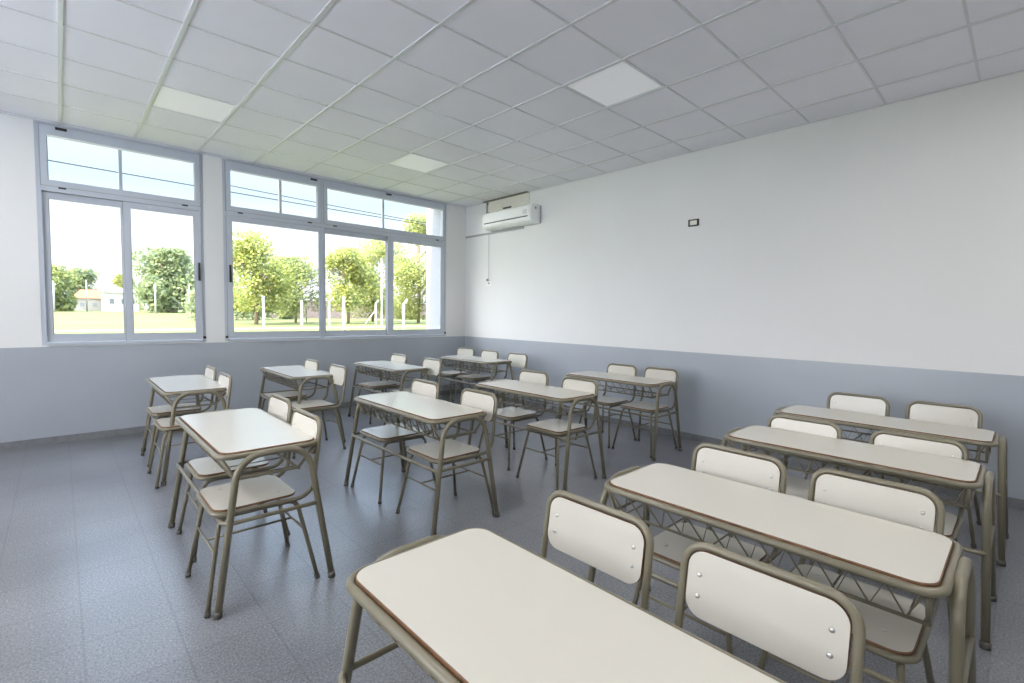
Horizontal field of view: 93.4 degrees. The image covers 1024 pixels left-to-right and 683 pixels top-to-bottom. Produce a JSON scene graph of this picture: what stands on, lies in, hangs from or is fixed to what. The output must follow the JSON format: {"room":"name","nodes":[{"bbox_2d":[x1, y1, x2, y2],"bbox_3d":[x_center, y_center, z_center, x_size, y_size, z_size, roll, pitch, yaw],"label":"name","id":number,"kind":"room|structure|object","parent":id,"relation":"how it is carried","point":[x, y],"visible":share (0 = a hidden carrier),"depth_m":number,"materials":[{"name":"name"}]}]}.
{"room":"classroom","nodes":[
{"label":"classroom","id":0,"kind":"room"},
{"bbox_2d":[0,113,465,442],"bbox_3d":[-4.080,-0.673,5.867,9.100,3.450,0.160,-2,4,-43],"label":"wall","id":1,"kind":"structure","parent":0,"point":[56,390],"depth_m":5.51,"materials":[{"name":"white paint"}]},
{"bbox_2d":[33,120,205,345],"bbox_3d":[-4.366,-1.127,5.498,1.473,2.300,0.120,-2,4,-43],"label":"window","id":2,"kind":"structure","parent":1,"relation":"in","point":[46,189],"depth_m":5.41,"materials":[{"name":"grey paint"}]},
{"bbox_2d":[0,388,463,449],"bbox_3d":[-4.045,1.016,5.900,8.700,0.075,0.014,-2,4,-43],"label":"baseboard","id":3,"kind":"structure","parent":1,"relation":"attached to","point":[132,430],"depth_m":5.28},
{"bbox_2d":[222,158,445,340],"bbox_3d":[-2.427,-1.201,7.311,3.425,2.300,0.120,-2,4,-43],"label":"window","id":4,"kind":"structure","parent":1,"relation":"in","point":[320,224],"depth_m":6.96,"materials":[{"name":"grey paint"}]},
{"bbox_2d":[426,208,440,328],"bbox_3d":[-1.321,-0.708,8.877,0.300,3.460,0.460,-2,4,-43],"label":"buttress","id":5,"kind":"object","parent":1,"relation":"attached to","point":[433,216],"visible":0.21,"depth_m":8.75,"materials":[{"name":"grey paint"}]},
{"bbox_2d":[0,0,1023,207],"bbox_3d":[-1.029,-2.102,2.546,8.700,0.087,8.700,-2,4,-43],"label":"ceiling","id":6,"kind":"structure","parent":0,"point":[343,91],"depth_m":3.79,"materials":[{"name":"tile"}]},
{"bbox_2d":[151,85,236,122],"bbox_3d":[-2.976,-2.216,4.519,0.584,0.023,0.581,-2,4,-43],"label":"recessed light","id":7,"kind":"object","parent":6,"relation":"in","point":[166,98],"visible":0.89,"depth_m":4.51,"materials":[{"name":"white plastic"}]},
{"bbox_2d":[388,154,449,172],"bbox_3d":[-1.195,-2.284,6.185,0.584,0.023,0.581,-2,4,-43],"label":"recessed light","id":8,"kind":"object","parent":6,"relation":"in","point":[411,161],"visible":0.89,"depth_m":6.19,"materials":[{"name":"white plastic"}]},
{"bbox_2d":[483,191,528,202],"bbox_3d":[-0.119,-2.344,7.857,0.065,0.007,1.060,-2,4,-43],"label":"ceiling slot","id":9,"kind":"object","parent":6,"relation":"attached to","point":[525,191],"visible":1,"depth_m":7.79,"materials":[{"name":"grey metal"}]},
{"bbox_2d":[565,61,663,106],"bbox_3d":[0.846,-2.130,4.009,0.584,0.023,0.581,-2,4,-43],"label":"recessed light","id":10,"kind":"object","parent":6,"relation":"in","point":[620,82],"visible":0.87,"depth_m":4.00,"materials":[{"name":"white plastic"}]},
{"bbox_2d":[0,393,1023,682],"bbox_3d":[-1.066,1.339,2.727,9.100,0.120,9.060,-2,4,-43],"label":"floor","id":11,"kind":"structure","parent":0,"point":[94,587],"depth_m":2.83,"materials":[{"name":"tile"}]},
{"bbox_2d":[141,365,216,466],"bbox_3d":[-3.278,0.697,4.759,0.582,0.872,0.499,-2,4,-43],"label":"chair","id":12,"kind":"object","parent":11,"relation":"on","point":[164,411],"visible":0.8,"depth_m":4.70,"materials":[{"name":"beige metal"}]},
{"bbox_2d":[141,375,226,485],"bbox_3d":[-3.098,0.765,4.598,0.585,0.759,1.326,-2,4,-43],"label":"school desk","id":13,"kind":"object","parent":11,"relation":"on","point":[182,385],"visible":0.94,"depth_m":4.27,"materials":[{"name":"beige laminate"}]},
{"bbox_2d":[147,372,231,487],"bbox_3d":[-2.823,0.733,4.241,0.582,0.872,0.499,-2,4,-43],"label":"chair","id":14,"kind":"object","parent":11,"relation":"on","point":[224,379],"visible":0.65,"depth_m":4.22,"materials":[{"name":"beige metal"}]},
{"bbox_2d":[176,393,291,562],"bbox_3d":[-1.777,0.813,3.108,0.582,0.872,0.499,-2,4,-43],"label":"chair","id":15,"kind":"object","parent":11,"relation":"on","point":[206,468],"visible":0.66,"depth_m":3.06,"materials":[{"name":"beige metal"}]},
{"bbox_2d":[168,408,335,619],"bbox_3d":[-1.619,0.884,2.904,0.585,0.759,1.326,-2,4,-43],"label":"school desk","id":16,"kind":"object","parent":11,"relation":"on","point":[250,434],"visible":0.97,"depth_m":2.59,"materials":[{"name":"beige laminate"}]},
{"bbox_2d":[185,408,321,618],"bbox_3d":[-1.387,0.847,2.611,0.582,0.872,0.499,-2,4,-43],"label":"chair","id":17,"kind":"object","parent":11,"relation":"on","point":[263,489],"visible":0.84,"depth_m":2.59,"materials":[{"name":"beige metal"}]},
{"bbox_2d":[261,359,318,412],"bbox_3d":[-2.600,0.658,5.612,0.582,0.872,0.499,-2,4,-43],"label":"chair","id":18,"kind":"object","parent":11,"relation":"on","point":[309,364],"visible":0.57,"depth_m":5.61,"materials":[{"name":"beige metal"}]},
{"bbox_2d":[258,365,345,441],"bbox_3d":[-2.498,0.716,5.624,0.585,0.759,1.326,-2,4,-43],"label":"school desk","id":19,"kind":"object","parent":11,"relation":"on","point":[295,372],"visible":0.84,"depth_m":5.36,"materials":[{"name":"beige laminate"}]},
{"bbox_2d":[292,364,346,458],"bbox_3d":[-2.091,0.697,5.071,0.582,0.872,0.499,-2,4,-43],"label":"chair","id":20,"kind":"object","parent":11,"relation":"on","point":[339,374],"visible":0.6,"depth_m":5.08,"materials":[{"name":"beige metal"}]},
{"bbox_2d":[353,353,406,423],"bbox_3d":[-1.783,0.616,6.570,0.582,0.872,0.499,-2,4,-43],"label":"chair","id":21,"kind":"object","parent":11,"relation":"on","point":[377,385],"visible":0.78,"depth_m":6.55,"materials":[{"name":"beige metal"}]},
{"bbox_2d":[348,361,435,427],"bbox_3d":[-1.610,0.686,6.372,0.585,0.759,1.326,-2,4,-43],"label":"school desk","id":22,"kind":"object","parent":11,"relation":"on","point":[394,367],"visible":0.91,"depth_m":6.22,"materials":[{"name":"white laminate"}]},
{"bbox_2d":[350,378,439,503],"bbox_3d":[-0.952,0.775,3.989,0.582,0.872,0.499,-2,4,-43],"label":"chair","id":23,"kind":"object","parent":11,"relation":"on","point":[385,433],"visible":0.68,"depth_m":3.97,"materials":[{"name":"beige metal"}]},
{"bbox_2d":[384,357,441,429],"bbox_3d":[-1.225,0.657,5.999,0.582,0.872,0.499,-2,4,-43],"label":"chair","id":24,"kind":"object","parent":11,"relation":"on","point":[435,367],"visible":0.33,"depth_m":6.09,"materials":[{"name":"beige metal"}]},
{"bbox_2d":[344,391,499,535],"bbox_3d":[-0.740,0.850,3.720,0.585,0.759,1.326,-2,4,-43],"label":"school desk","id":25,"kind":"object","parent":11,"relation":"on","point":[427,410],"visible":0.96,"depth_m":3.43,"materials":[{"name":"beige laminate"}]},
{"bbox_2d":[396,388,497,534],"bbox_3d":[-0.456,0.811,3.482,0.582,0.872,0.499,-2,4,-43],"label":"chair","id":26,"kind":"object","parent":11,"relation":"on","point":[454,449],"visible":0.73,"depth_m":3.48,"materials":[{"name":"beige metal"}]},
{"bbox_2d":[435,347,474,401],"bbox_3d":[-0.963,0.550,7.945,0.499,0.872,0.582,4,4,41],"label":"chair","id":27,"kind":"object","parent":11,"relation":"on","point":[460,351],"visible":0.66,"depth_m":7.99,"materials":[{"name":"beige metal"}]},
{"bbox_2d":[452,350,498,402],"bbox_3d":[-0.560,0.581,7.494,0.582,0.872,0.499,-2,4,-43],"label":"chair","id":28,"kind":"object","parent":11,"relation":"on","point":[477,377],"visible":0.72,"depth_m":7.49,"materials":[{"name":"beige metal"}]},
{"bbox_2d":[438,355,516,407],"bbox_3d":[-0.561,0.642,7.270,0.585,0.777,1.326,-2,4,-43],"label":"school desk","id":29,"kind":"object","parent":11,"relation":"on","point":[461,358],"visible":0.86,"depth_m":7.08,"materials":[{"name":"white laminate"}]},
{"bbox_2d":[483,352,527,418],"bbox_3d":[-0.122,0.615,7.027,0.582,0.872,0.499,-2,4,-43],"label":"chair","id":30,"kind":"object","parent":11,"relation":"on","point":[520,360],"visible":0.52,"depth_m":7.13,"materials":[{"name":"beige metal"}]},
{"bbox_2d":[475,369,548,470],"bbox_3d":[0.016,0.743,4.812,0.582,0.872,0.499,-2,4,-43],"label":"chair","id":31,"kind":"object","parent":11,"relation":"on","point":[513,414],"visible":0.75,"depth_m":4.81,"materials":[{"name":"beige metal"}]},
{"bbox_2d":[465,380,606,490],"bbox_3d":[0.191,0.816,4.562,0.585,0.759,1.326,-2,4,-43],"label":"school desk","id":32,"kind":"object","parent":11,"relation":"on","point":[538,391],"visible":0.83,"depth_m":4.27,"materials":[{"name":"beige laminate"}]},
{"bbox_2d":[516,376,598,490],"bbox_3d":[0.417,0.779,4.275,0.582,0.872,0.499,-2,4,-43],"label":"chair","id":33,"kind":"object","parent":11,"relation":"on","point":[557,427],"visible":0.87,"depth_m":4.27,"materials":[{"name":"beige metal"}]},
{"bbox_2d":[339,528,786,682],"bbox_3d":[0.089,1.023,1.098,0.585,0.736,1.282,-2,4,-43],"label":"school desk","id":34,"kind":"object","parent":11,"relation":"on","point":[469,605],"visible":1,"depth_m":1.13,"materials":[{"name":"beige laminate"}]},
{"bbox_2d":[540,490,653,610],"bbox_3d":[0.070,0.955,1.424,0.582,0.835,0.499,-2,4,-43],"label":"chair","id":35,"kind":"object","parent":11,"relation":"on","point":[615,542],"visible":0.3,"depth_m":1.55,"materials":[{"name":"white laminate"}]},
{"bbox_2d":[575,363,637,447],"bbox_3d":[1.110,0.713,5.614,0.582,0.872,0.499,-2,4,-43],"label":"chair","id":36,"kind":"object","parent":11,"relation":"on","point":[631,370],"visible":0.61,"depth_m":5.62,"materials":[{"name":"beige metal"}]},
{"bbox_2d":[559,371,681,460],"bbox_3d":[1.187,0.779,5.480,0.585,0.759,1.326,-2,4,-43],"label":"school desk","id":37,"kind":"object","parent":11,"relation":"on","point":[650,383],"visible":0.8,"depth_m":5.18,"materials":[{"name":"beige laminate"}]},
{"bbox_2d":[612,367,678,457],"bbox_3d":[1.468,0.739,5.260,0.582,0.872,0.499,-2,4,-43],"label":"chair","id":38,"kind":"object","parent":11,"relation":"on","point":[649,372],"visible":0.82,"depth_m":5.26,"materials":[{"name":"beige metal"}]},
{"bbox_2d":[632,443,786,654],"bbox_3d":[0.848,0.928,2.092,0.582,0.835,0.499,-2,4,-43],"label":"chair","id":39,"kind":"object","parent":11,"relation":"on","point":[669,547],"visible":0.34,"depth_m":2.16,"materials":[{"name":"beige metal"}]},
{"bbox_2d":[674,542,865,682],"bbox_3d":[0.424,0.982,1.046,0.582,0.835,0.499,-2,4,-43],"label":"chair","id":40,"kind":"object","parent":11,"relation":"on","point":[806,623],"visible":0.84,"depth_m":1.18,"materials":[{"name":"white laminate"}]},
{"bbox_2d":[587,463,975,682],"bbox_3d":[0.945,0.999,1.895,0.585,0.720,1.282,-2,4,-43],"label":"school desk","id":41,"kind":"object","parent":11,"relation":"on","point":[922,563],"visible":0.88,"depth_m":1.64,"materials":[{"name":"beige laminate"}]},
{"bbox_2d":[729,414,841,565],"bbox_3d":[1.675,0.906,2.949,0.582,0.808,0.499,-2,4,-43],"label":"chair","id":42,"kind":"object","parent":11,"relation":"on","point":[796,487],"visible":0.25,"depth_m":3.04,"materials":[{"name":"beige metal"}]},
{"bbox_2d":[804,392,889,485],"bbox_3d":[2.639,0.858,3.807,0.582,0.835,0.499,-2,4,-43],"label":"chair","id":43,"kind":"object","parent":11,"relation":"on","point":[835,400],"visible":0.28,"depth_m":3.94,"materials":[{"name":"white laminate"}]},
{"bbox_2d":[757,468,944,682],"bbox_3d":[1.199,0.955,1.717,0.582,0.835,0.499,-2,4,-43],"label":"chair","id":44,"kind":"object","parent":11,"relation":"on","point":[900,640],"visible":0.52,"depth_m":1.76,"materials":[{"name":"white laminate"}]},
{"bbox_2d":[707,425,996,650],"bbox_3d":[1.871,0.963,2.764,0.585,0.720,1.299,-2,4,-43],"label":"school desk","id":45,"kind":"object","parent":11,"relation":"on","point":[965,474],"visible":0.88,"depth_m":2.49,"materials":[{"name":"beige laminate"}]},
{"bbox_2d":[767,405,1008,566],"bbox_3d":[2.649,0.931,3.527,0.585,0.720,1.392,-2,4,-43],"label":"school desk","id":46,"kind":"object","parent":11,"relation":"on","point":[988,439],"visible":0.71,"depth_m":3.22,"materials":[{"name":"beige laminate"}]},
{"bbox_2d":[837,430,968,619],"bbox_3d":[2.061,0.935,2.538,0.582,0.808,0.499,-2,4,-43],"label":"chair","id":47,"kind":"object","parent":11,"relation":"on","point":[953,523],"visible":0.3,"depth_m":2.63,"materials":[{"name":"beige metal"}]},
{"bbox_2d":[892,401,982,548],"bbox_3d":[2.998,0.885,3.423,0.582,0.835,0.499,-2,4,-43],"label":"chair","id":48,"kind":"object","parent":11,"relation":"on","point":[965,417],"visible":0.34,"depth_m":3.53,"materials":[{"name":"beige metal"}]},
{"bbox_2d":[464,71,1023,499],"bbox_3d":[2.264,-0.563,5.606,0.200,3.450,8.900,-2,4,-43],"label":"wall","id":49,"kind":"structure","parent":0,"point":[878,251],"depth_m":4.85,"materials":[{"name":"white paint"}]},
{"bbox_2d":[466,227,523,237],"bbox_3d":[-0.322,-1.835,8.156,0.022,0.030,1.480,-2,4,-43],"label":"cable trunking","id":50,"kind":"object","parent":49,"relation":"attached to","point":[518,228],"visible":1,"depth_m":8.09,"materials":[{"name":"grey plastic"}]},
{"bbox_2d":[489,193,529,212],"bbox_3d":[-0.064,-2.251,7.847,0.045,0.175,0.960,-2,4,-43],"label":"wall panel","id":51,"kind":"object","parent":49,"relation":"attached to","point":[523,199],"visible":0.98,"depth_m":7.82,"materials":[{"name":"paint"}]},
{"bbox_2d":[482,203,541,231],"bbox_3d":[-0.035,-1.968,7.688,0.234,0.279,1.160,-2,4,-43],"label":"air conditioner","id":52,"kind":"object","parent":49,"relation":"attached to","point":[530,214],"visible":1,"depth_m":7.51,"materials":[{"name":"white plastic"}]},
{"bbox_2d":[688,219,698,226],"bbox_3d":[2.101,-1.374,5.587,0.018,0.077,0.123,-2,4,-43],"label":"junction box","id":53,"kind":"object","parent":49,"relation":"attached to","point":[694,222],"visible":1,"depth_m":5.59,"materials":[{"name":"black plastic"}]},
{"bbox_2d":[464,388,1023,509],"bbox_3d":[2.097,1.120,5.696,0.014,0.075,8.686,-2,4,-43],"label":"baseboard","id":54,"kind":"structure","parent":49,"relation":"attached to","point":[1012,502],"depth_m":5.27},
{"label":"outside","id":55,"kind":"structure","parent":0,"visible":0},
{"bbox_2d":[53,309,425,341],"bbox_3d":[-181.618,-19.656,318.496,680.000,1.100,699.840,-2,4,-43],"label":"lawn","id":56,"kind":"structure","parent":55,"point":[63,320],"depth_m":52.39,"materials":[{"name":"green plant"}]},
{"bbox_2d":[52,281,54,311],"bbox_3d":[-76.943,-7.223,81.103,0.260,5.800,0.260,-2,4,-43],"label":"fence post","id":57,"kind":"object","parent":56,"relation":"on","point":[52,281],"visible":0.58,"depth_m":81.04,"materials":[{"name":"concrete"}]},
{"bbox_2d":[52,264,82,310],"bbox_3d":[-81.619,-9.235,85.496,8.648,9.200,8.271,-2,4,-43],"label":"tree","id":58,"kind":"object","parent":56,"relation":"on","point":[61,277],"visible":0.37,"depth_m":86.25,"materials":[{"name":"green plant"}]},
{"bbox_2d":[67,267,99,295],"bbox_3d":[-98.003,-11.491,109.319,8.750,10.503,7.559,-2,4,-43],"label":"tree","id":59,"kind":"object","parent":56,"relation":"on","point":[89,274],"visible":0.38,"depth_m":108.95,"materials":[{"name":"green plant"}]},
{"bbox_2d":[85,280,87,311],"bbox_3d":[-79.190,-8.159,89.912,0.260,6.600,0.260,-2,4,-43],"label":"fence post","id":60,"kind":"object","parent":56,"relation":"on","point":[85,280],"visible":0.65,"depth_m":89.82,"materials":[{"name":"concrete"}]},
{"bbox_2d":[73,289,102,310],"bbox_3d":[-90.474,-8.480,104.016,6.800,5.300,8.800,-2,4,-43],"label":"house","id":61,"kind":"structure","parent":56,"relation":"on","point":[94,297],"depth_m":101.14,"materials":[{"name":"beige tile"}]},
{"bbox_2d":[99,288,138,311],"bbox_3d":[-81.330,-8.280,100.251,6.400,5.600,7.800,-2,4,-43],"label":"house","id":62,"kind":"structure","parent":56,"relation":"on","point":[111,298],"depth_m":97.19,"materials":[{"name":"white paint"}]},
{"bbox_2d":[112,274,143,310],"bbox_3d":[-90.975,-11.252,114.539,6.186,9.639,5.229,-2,4,-43],"label":"tree","id":63,"kind":"object","parent":56,"relation":"on","point":[119,281],"visible":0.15,"depth_m":112.41,"materials":[{"name":"green plant"}]},
{"bbox_2d":[154,284,156,313],"bbox_3d":[-62.669,-7.226,84.879,0.260,5.800,0.260,-2,4,-43],"label":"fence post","id":64,"kind":"object","parent":56,"relation":"on","point":[154,284],"visible":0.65,"depth_m":84.75,"materials":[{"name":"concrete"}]},
{"bbox_2d":[132,246,194,312],"bbox_3d":[-68.522,-12.071,97.814,15.240,13.850,15.769,-2,4,-43],"label":"tree","id":65,"kind":"object","parent":56,"relation":"on","point":[169,268],"visible":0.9,"depth_m":94.54,"materials":[{"name":"green plant"}]},
{"bbox_2d":[181,287,194,319],"bbox_3d":[-39.791,-4.791,62.147,3.899,4.592,5.193,1,3,11],"label":"tree","id":66,"kind":"object","parent":56,"relation":"on","point":[191,295],"visible":0.1,"depth_m":60.85,"materials":[{"name":"green plant"}]},
{"bbox_2d":[54,326,425,331],"bbox_3d":[-18.493,-1.131,40.255,29.234,0.001,6.800,-2,4,-43],"label":"footpath","id":67,"kind":"structure","parent":56,"relation":"on","point":[367,326],"depth_m":35.78,"materials":[{"name":"beige concrete"}]},
{"bbox_2d":[233,287,253,319],"bbox_3d":[-38.897,-5.445,68.864,4.509,4.823,4.028,1,3,3],"label":"tree","id":68,"kind":"object","parent":56,"relation":"on","point":[240,314],"visible":0.23,"depth_m":68.05,"materials":[{"name":"green plant"}]},
{"bbox_2d":[262,296,264,326],"bbox_3d":[-21.475,-2.601,41.748,0.170,2.700,0.170,-2,4,-43],"label":"fence post","id":69,"kind":"object","parent":56,"relation":"on","point":[263,297],"visible":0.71,"depth_m":41.70,"materials":[{"name":"concrete"}]},
{"bbox_2d":[249,294,279,318],"bbox_3d":[-37.278,-5.411,72.472,5.226,4.489,4.850,-2,4,-43],"label":"tree","id":70,"kind":"object","parent":56,"relation":"on","point":[267,316],"visible":0.09,"depth_m":72.58,"materials":[{"name":"green plant"}]},
{"bbox_2d":[232,228,309,323],"bbox_3d":[-26.512,-6.554,49.549,9.421,9.572,9.019,3,4,39],"label":"tree","id":71,"kind":"object","parent":56,"relation":"on","point":[258,287],"visible":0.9,"depth_m":48.25,"materials":[{"name":"green plant"}]},
{"bbox_2d":[277,309,300,318],"bbox_3d":[-36.783,-5.542,78.959,4.271,4.179,5.275,-2,4,-43],"label":"tree","id":72,"kind":"object","parent":56,"relation":"on","point":[288,316],"visible":0.12,"depth_m":78.56,"materials":[{"name":"green plant"}]},
{"bbox_2d":[266,255,327,322],"bbox_3d":[-26.457,-6.266,58.526,6.914,7.976,6.387,3,4,29],"label":"tree","id":73,"kind":"object","parent":56,"relation":"on","point":[295,304],"visible":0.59,"depth_m":57.27,"materials":[{"name":"green plant"}]},
{"bbox_2d":[301,300,302,325],"bbox_3d":[-20.518,-2.795,47.161,0.170,2.500,0.170,-2,4,-43],"label":"fence post","id":74,"kind":"object","parent":56,"relation":"on","point":[301,300],"visible":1,"depth_m":47.09,"materials":[{"name":"concrete"}]},
{"bbox_2d":[328,298,332,325],"bbox_3d":[-18.428,-3.035,49.105,0.490,2.820,0.170,-2,4,-43],"label":"fence post","id":75,"kind":"object","parent":56,"relation":"on","point":[331,299],"visible":1,"depth_m":48.94,"materials":[{"name":"concrete"}]},
{"bbox_2d":[342,297,344,329],"bbox_3d":[-13.155,-2.200,37.773,0.170,2.600,0.170,-2,4,-43],"label":"fence post","id":76,"kind":"object","parent":56,"relation":"on","point":[343,298],"visible":0.86,"depth_m":37.71,"materials":[{"name":"concrete"}]},
{"bbox_2d":[268,299,425,318],"bbox_3d":[-20.958,-6.192,99.635,55.000,3.300,0.600,-2,4,-43],"label":"brick wall","id":77,"kind":"structure","parent":56,"relation":"on","point":[310,314],"depth_m":88.54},
{"bbox_2d":[325,246,380,323],"bbox_3d":[-19.201,-6.680,58.098,7.013,9.067,7.189,-2,4,-43],"label":"tree","id":78,"kind":"object","parent":56,"relation":"on","point":[352,265],"visible":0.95,"depth_m":56.63,"materials":[{"name":"green plant"}]},
{"bbox_2d":[365,300,378,324],"bbox_3d":[-15.606,-3.260,53.795,1.752,2.820,0.170,-2,4,-43],"label":"fence post","id":79,"kind":"object","parent":56,"relation":"on","point":[375,311],"visible":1,"depth_m":54.03,"materials":[{"name":"concrete"}]},
{"bbox_2d":[339,239,405,320],"bbox_3d":[-21.130,-9.335,73.037,10.086,12.608,9.731,0,3,-19],"label":"tree","id":80,"kind":"object","parent":56,"relation":"on","point":[379,252],"visible":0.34,"depth_m":71.78,"materials":[{"name":"green plant"}]},
{"bbox_2d":[381,258,382,325],"bbox_3d":[-13.959,-5.313,51.761,0.140,7.200,0.140,-2,4,-43],"label":"fence post","id":81,"kind":"object","parent":56,"relation":"on","point":[381,258],"visible":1,"depth_m":51.70,"materials":[{"name":"concrete"}]},
{"bbox_2d":[394,294,414,318],"bbox_3d":[-21.028,-6.863,95.122,3.962,5.263,4.989,-2,4,-43],"label":"tree","id":82,"kind":"object","parent":56,"relation":"on","point":[407,294],"visible":0.07,"depth_m":94.86,"materials":[{"name":"green plant"}]},
{"bbox_2d":[402,299,407,328],"bbox_3d":[-9.322,-2.404,42.176,0.490,2.620,0.170,-2,4,-43],"label":"fence post","id":83,"kind":"object","parent":56,"relation":"on","point":[406,300],"visible":0.93,"depth_m":42.03,"materials":[{"name":"concrete"}]},
{"bbox_2d":[393,212,426,322],"bbox_3d":[-12.514,-9.977,64.424,9.759,15.126,10.550,-2,4,-43],"label":"tree","id":84,"kind":"object","parent":56,"relation":"on","point":[404,269],"visible":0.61,"depth_m":63.22,"materials":[{"name":"green plant"}]},
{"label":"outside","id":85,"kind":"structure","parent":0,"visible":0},
{"bbox_2d":[48,160,425,224],"bbox_3d":[-3.251,-5.516,22.871,44.002,0.286,0.031,-2,4,-43],"label":"overhead cable","id":86,"kind":"object","parent":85,"point":[48,160],"visible":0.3,"depth_m":15.89,"materials":[{"name":"grey plastic"}]},
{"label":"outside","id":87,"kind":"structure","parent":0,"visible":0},
{"bbox_2d":[231,185,424,222],"bbox_3d":[-0.047,-6.263,28.568,31.502,0.286,0.031,-2,5,-44],"label":"overhead cable","id":88,"kind":"object","parent":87,"point":[231,185],"visible":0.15,"depth_m":20.80,"materials":[{"name":"grey plastic"}]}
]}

